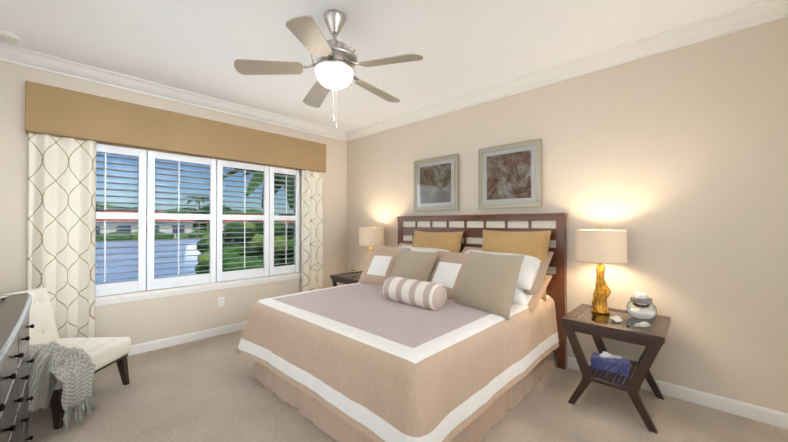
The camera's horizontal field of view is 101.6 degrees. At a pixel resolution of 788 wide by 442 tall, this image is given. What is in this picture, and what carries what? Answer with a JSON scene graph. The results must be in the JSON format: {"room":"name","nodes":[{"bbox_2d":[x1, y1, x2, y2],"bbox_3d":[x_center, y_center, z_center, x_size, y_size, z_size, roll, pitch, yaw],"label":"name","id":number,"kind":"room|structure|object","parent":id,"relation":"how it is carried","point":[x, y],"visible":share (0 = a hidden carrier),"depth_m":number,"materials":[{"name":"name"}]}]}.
{"room":"bedroom","nodes":[
{"label":"bedroom","id":0,"kind":"room"},
{"bbox_2d":[0,61,346,344],"bbox_3d":[-2.192,-0.033,3.904,0.160,2.800,3.950,0,-1,44],"label":"wall","id":1,"kind":"structure","parent":0,"point":[143,321],"depth_m":3.38,"materials":[{"name":"paint"}]},
{"bbox_2d":[0,43,343,139],"bbox_3d":[-2.092,-1.376,3.828,0.105,0.114,3.720,0,-1,44],"label":"crown molding","id":2,"kind":"structure","parent":1,"relation":"attached to","point":[8,53],"depth_m":3.31,"materials":[{"name":"white wood"}]},
{"bbox_2d":[25,81,325,172],"bbox_3d":[-2.086,-0.948,3.791,0.156,0.422,2.970,0,-1,44],"label":"cornice valance","id":3,"kind":"object","parent":1,"relation":"attached to","point":[55,111],"visible":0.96,"depth_m":3.31,"materials":[{"name":"fabric"}]},
{"bbox_2d":[27,133,95,337],"bbox_3d":[-2.942,0.281,2.862,0.097,2.126,0.425,0,-1,44],"label":"curtain","id":4,"kind":"object","parent":3,"relation":"hanging from","point":[61,218],"visible":0.83,"depth_m":2.86,"materials":[{"name":"beige fabric"}]},
{"bbox_2d":[301,170,322,291],"bbox_3d":[-1.186,0.297,4.702,0.096,2.125,0.353,0,-1,44],"label":"curtain","id":5,"kind":"object","parent":3,"relation":"hanging from","point":[311,238],"visible":0.83,"depth_m":4.70,"materials":[{"name":"beige fabric"}]},
{"bbox_2d":[128,321,246,355],"bbox_3d":[-2.124,1.319,3.835,0.016,0.096,3.900,0,-1,44],"label":"baseboard","id":6,"kind":"structure","parent":1,"relation":"attached to","point":[184,338],"depth_m":3.59,"materials":[{"name":"white wood"}]},
{"bbox_2d":[95,143,299,296],"bbox_3d":[-2.206,-0.026,3.777,0.062,1.515,2.418,0,-1,44],"label":"window shutters","id":7,"kind":"object","parent":1,"relation":"attached to","point":[147,281],"visible":0.83,"depth_m":3.66,"materials":[{"name":"white wood"}]},
{"bbox_2d":[95,154,300,305],"bbox_3d":[-2.246,0.009,3.821,0.195,1.625,2.516,0,-1,44],"label":"window","id":8,"kind":"structure","parent":1,"relation":"attached to","point":[126,297],"depth_m":3.71,"materials":[{"name":"white wood"}]},
{"bbox_2d":[218,297,223,306],"bbox_3d":[-2.086,0.975,3.883,0.010,0.116,0.072,0,-1,44],"label":"wall outlet plate","id":9,"kind":"object","parent":1,"relation":"attached to","point":[220,301],"visible":1,"depth_m":3.88,"materials":[{"name":"white plastic"}]},
{"bbox_2d":[0,0,761,131],"bbox_3d":[-0.437,-1.507,2.249,5.000,0.120,4.270,0,-1,44],"label":"ceiling","id":10,"kind":"structure","parent":0,"point":[462,47],"depth_m":2.55,"materials":[{"name":"white paint"}]},
{"bbox_2d":[0,30,20,42],"bbox_3d":[-2.997,-1.425,2.493,0.140,0.040,0.140,0,-1,44],"label":"smoke detector","id":11,"kind":"object","parent":10,"relation":"attached to","point":[9,36],"visible":1,"depth_m":2.48,"materials":[{"name":"grey plastic"}]},
{"bbox_2d":[234,9,422,128],"bbox_3d":[-0.389,-1.047,2.308,1.254,0.800,1.209,0,-1,44],"label":"ceiling fan","id":12,"kind":"object","parent":10,"relation":"hanging from","point":[335,61],"visible":1,"depth_m":2.17,"materials":[{"name":"silver metal"}]},
{"bbox_2d":[28,329,787,441],"bbox_3d":[-0.437,1.413,2.224,5.000,0.120,4.270,0,-1,44],"label":"floor","id":13,"kind":"structure","parent":0,"point":[211,389],"depth_m":2.26,"materials":[{"name":"carpet"}]},
{"bbox_2d":[0,293,33,441],"bbox_3d":[-1.590,0.736,1.018,1.673,1.211,0.562,0,-1,44],"label":"dresser","id":14,"kind":"object","parent":13,"relation":"on","point":[14,358],"visible":1,"depth_m":1.31,"materials":[{"name":"brown wood"}]},
{"bbox_2d":[4,287,130,429],"bbox_3d":[-2.524,0.948,2.315,1.131,0.811,0.992,0,-1,44],"label":"slipper chair","id":15,"kind":"object","parent":13,"relation":"on","point":[62,372],"visible":0.81,"depth_m":2.17,"materials":[{"name":"white fabric"}]},
{"bbox_2d":[28,342,95,428],"bbox_3d":[-2.322,1.065,2.117,0.566,0.505,0.520,0,-1,44],"label":"throw blanket","id":16,"kind":"object","parent":15,"relation":"on","point":[62,377],"depth_m":2.08,"materials":[{"name":"grey fabric"}]},
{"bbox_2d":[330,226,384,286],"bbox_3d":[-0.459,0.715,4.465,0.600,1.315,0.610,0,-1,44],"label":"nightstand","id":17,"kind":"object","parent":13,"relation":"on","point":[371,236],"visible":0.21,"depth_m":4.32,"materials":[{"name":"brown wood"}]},
{"bbox_2d":[359,226,384,253],"bbox_3d":[-0.307,0.402,4.461,0.360,0.689,0.360,0,-1,44],"label":"table lamp","id":18,"kind":"object","parent":17,"relation":"on","point":[371,236],"depth_m":4.31,"materials":[{"name":"beige fabric"}]},
{"bbox_2d":[236,213,566,441],"bbox_3d":[0.100,0.642,2.917,2.104,1.433,2.182,0,-1,44],"label":"bed","id":19,"kind":"object","parent":13,"relation":"on","point":[446,328],"visible":1,"depth_m":2.35,"materials":[{"name":"beige fabric"}]},
{"bbox_2d":[561,226,670,433],"bbox_3d":[1.680,0.697,2.432,0.600,1.315,0.610,0,-1,44],"label":"nightstand","id":20,"kind":"object","parent":13,"relation":"on","point":[597,319],"visible":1,"depth_m":2.38,"materials":[{"name":"brown wood"}]},
{"bbox_2d":[575,226,627,313],"bbox_3d":[1.661,0.385,2.590,0.360,0.689,0.360,0,-1,44],"label":"table lamp","id":21,"kind":"object","parent":20,"relation":"on","point":[599,246],"depth_m":2.50,"materials":[{"name":"beige fabric"}]},
{"bbox_2d":[626,292,656,319],"bbox_3d":[1.860,0.630,2.420,0.184,0.196,0.184,0,-1,44],"label":"jar","id":22,"kind":"object","parent":20,"relation":"on","point":[641,298],"depth_m":2.40,"materials":[{"name":"clear glass"}]},
{"bbox_2d":[347,17,787,413],"bbox_3d":[0.978,-0.034,3.726,5.000,2.800,0.160,0,-1,44],"label":"wall","id":23,"kind":"structure","parent":0,"point":[674,163],"depth_m":2.50,"materials":[{"name":"paint"}]},
{"bbox_2d":[414,153,458,210],"bbox_3d":[0.517,-0.462,4.026,0.673,0.666,0.042,0,-1,44],"label":"picture","id":24,"kind":"object","parent":23,"relation":"attached to","point":[436,183],"visible":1,"depth_m":3.99,"materials":[{"name":"beige paper"}]},
{"bbox_2d":[478,138,541,208],"bbox_3d":[1.200,-0.470,3.377,0.674,0.671,0.042,0,-1,44],"label":"picture","id":25,"kind":"object","parent":23,"relation":"attached to","point":[509,175],"visible":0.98,"depth_m":3.34,"materials":[{"name":"beige paper"}]},
{"bbox_2d":[342,0,787,140],"bbox_3d":[0.887,-1.378,3.642,4.680,0.114,0.105,0,-1,44],"label":"crown molding","id":26,"kind":"structure","parent":23,"relation":"attached to","point":[748,16],"depth_m":2.75,"materials":[{"name":"white wood"}]},
{"bbox_2d":[554,353,787,428],"bbox_3d":[0.918,1.317,3.650,4.680,0.096,0.016,0,-1,44],"label":"baseboard","id":27,"kind":"structure","parent":23,"relation":"attached to","point":[755,412],"depth_m":2.31,"materials":[{"name":"white wood"}]},
{"bbox_2d":[776,0,787,15],"bbox_3d":[1.225,-1.404,0.676,0.105,0.114,3.720,0,-1,44],"label":"crown molding","id":28,"kind":"structure","parent":23,"relation":"attached to","point":[781,5],"depth_m":2.08,"materials":[{"name":"white wood"}]},
{"label":"outside","id":29,"kind":"structure","parent":0,"visible":0},
{"bbox_2d":[95,168,293,283],"bbox_3d":[-145.857,0.075,143.163,399.700,9.268,500.000,0,-1,44],"label":"outdoor scenery","id":30,"kind":"object","parent":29,"point":[134,256],"depth_m":21.72,"materials":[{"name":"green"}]}
]}

